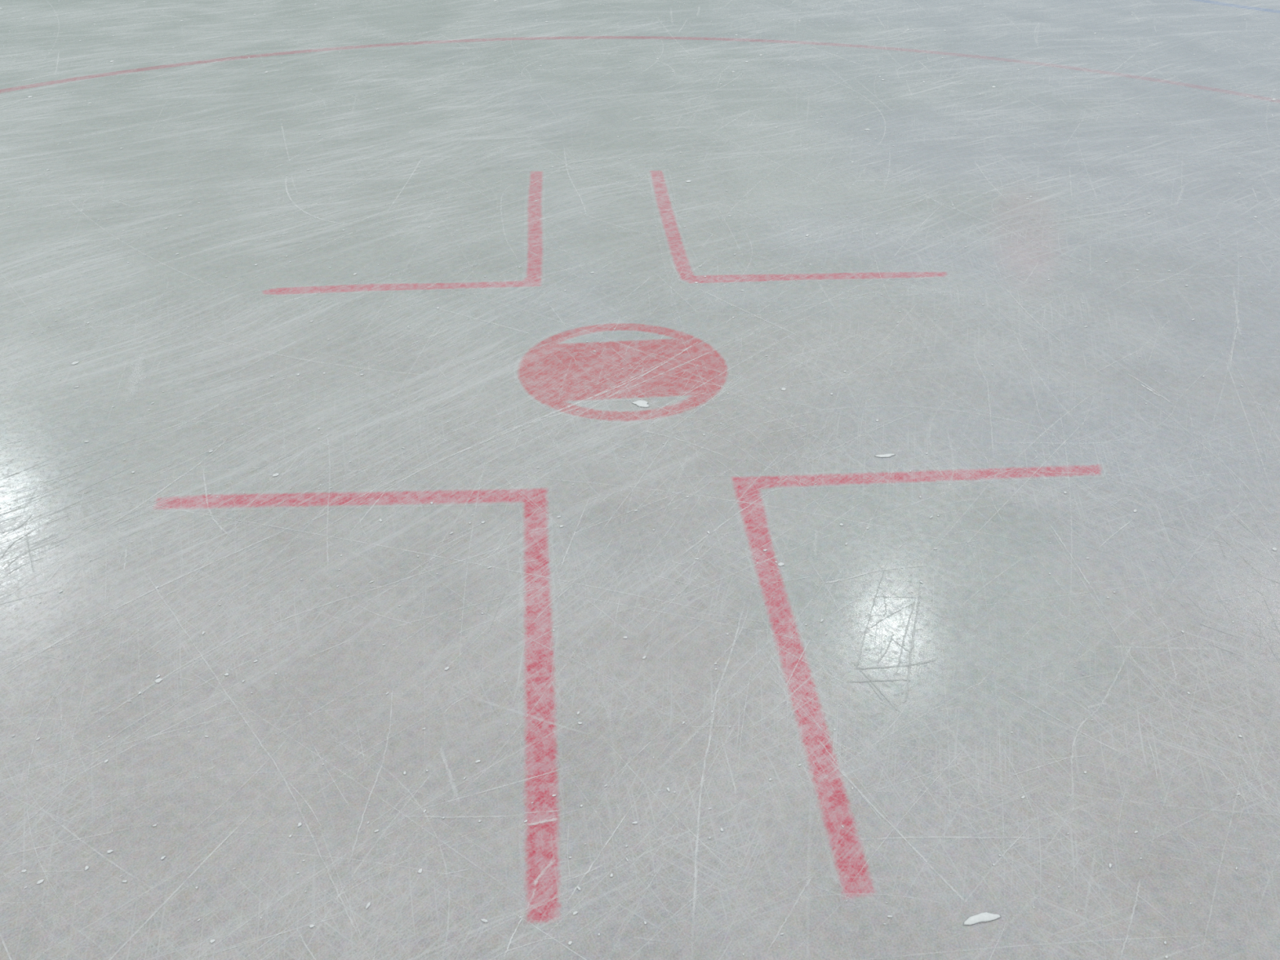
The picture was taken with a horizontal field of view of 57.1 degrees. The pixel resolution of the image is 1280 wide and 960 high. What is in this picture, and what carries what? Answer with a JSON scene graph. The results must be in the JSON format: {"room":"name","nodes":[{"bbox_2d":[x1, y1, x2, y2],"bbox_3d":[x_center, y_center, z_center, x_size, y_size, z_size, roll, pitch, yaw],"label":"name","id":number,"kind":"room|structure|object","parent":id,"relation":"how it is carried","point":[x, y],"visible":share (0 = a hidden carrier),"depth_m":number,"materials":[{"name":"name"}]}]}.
{"room":"ice rink","nodes":[
{"label":"ice rink","id":0,"kind":"room"},
{"bbox_2d":[0,0,1279,959],"bbox_3d":[-0.368,-2.490,6.807,26.000,0.030,26.000,-2,33,-4],"label":"floor","id":1,"kind":"structure","parent":0,"point":[989,624],"depth_m":3.01,"materials":[{"name":"grey ice"}]},
{"bbox_2d":[146,485,568,931],"bbox_3d":[-0.653,0.372,2.371,0.980,0.001,1.310,-2,33,-4],"label":"face off mark","id":2,"kind":"object","parent":1,"relation":"on","point":[542,849],"visible":1,"depth_m":2.42,"materials":[{"name":"red paint"}]},
{"bbox_2d":[257,169,546,296],"bbox_3d":[-0.828,-0.953,4.407,0.965,0.001,1.235,-2,33,-4],"label":"face off mark","id":3,"kind":"object","parent":1,"relation":"on","point":[535,234],"visible":1,"depth_m":3.97,"materials":[{"name":"red paint"}]},
{"bbox_2d":[513,321,732,423],"bbox_3d":[-0.050,-0.328,3.457,0.640,0.001,0.640,-2,33,-4],"label":"face off spot","id":4,"kind":"object","parent":1,"relation":"on","point":[548,372],"visible":1,"depth_m":3.44,"materials":[{"name":"red paint"}]},
{"bbox_2d":[0,35,1279,103],"bbox_3d":[0.020,-0.091,3.094,9.444,0.001,9.444,-2,33,-4],"label":"circle","id":5,"kind":"object","parent":1,"relation":"on","point":[545,37],"visible":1,"depth_m":6.67,"materials":[{"name":"red paint"}]},
{"bbox_2d":[0,1,1279,959],"bbox_3d":[-0.224,-1.529,5.302,9.949,0.001,9.364,5,33,7],"label":"skate scratches","id":6,"kind":"object","parent":1,"relation":"on","point":[917,609],"visible":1,"depth_m":2.63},
{"bbox_2d":[0,0,1279,958],"bbox_3d":[0.174,-1.352,5.028,8.793,0.006,8.318,-2,33,-4],"label":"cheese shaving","id":7,"kind":"object","parent":1,"relation":"on","point":[158,680],"visible":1,"depth_m":2.96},
{"bbox_2d":[631,400,649,407],"bbox_3d":[0.007,-0.213,3.278,0.052,0.002,0.036,28,42,35],"label":"clump","id":8,"kind":"object","parent":1,"relation":"on","point":[642,403],"visible":1,"depth_m":3.28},
{"bbox_2d":[646,169,951,284],"bbox_3d":[0.549,-1.000,4.501,0.965,0.001,1.205,-2,33,-4],"label":"face off mark","id":9,"kind":"object","parent":1,"relation":"on","point":[678,253],"visible":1,"depth_m":4.07,"materials":[{"name":"red paint"}]},
{"bbox_2d":[875,453,894,457],"bbox_3d":[0.638,-0.064,3.057,0.056,0.002,0.016,-5,33,-9],"label":"chip","id":10,"kind":"object","parent":1,"relation":"on","point":[885,455],"visible":1,"depth_m":3.06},
{"bbox_2d":[726,462,1107,906],"bbox_3d":[0.757,0.321,2.471,0.985,0.001,1.290,-2,33,-4],"label":"face off mark","id":11,"kind":"object","parent":1,"relation":"on","point":[855,879],"visible":1,"depth_m":2.46,"materials":[{"name":"red paint"}]},
{"bbox_2d":[963,911,1000,924],"bbox_3d":[0.545,0.700,1.881,0.067,0.002,0.017,-7,34,-11],"label":"chip","id":12,"kind":"object","parent":1,"relation":"on","point":[982,917],"visible":1,"depth_m":1.88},
{"bbox_2d":[1191,0,1279,13],"bbox_3d":[4.666,-3.857,8.961,2.526,0.001,3.651,-2,33,-4],"label":"line","id":13,"kind":"object","parent":1,"relation":"on","point":[1211,2],"visible":1,"depth_m":7.93,"materials":[{"name":"blue paint"}]}
]}

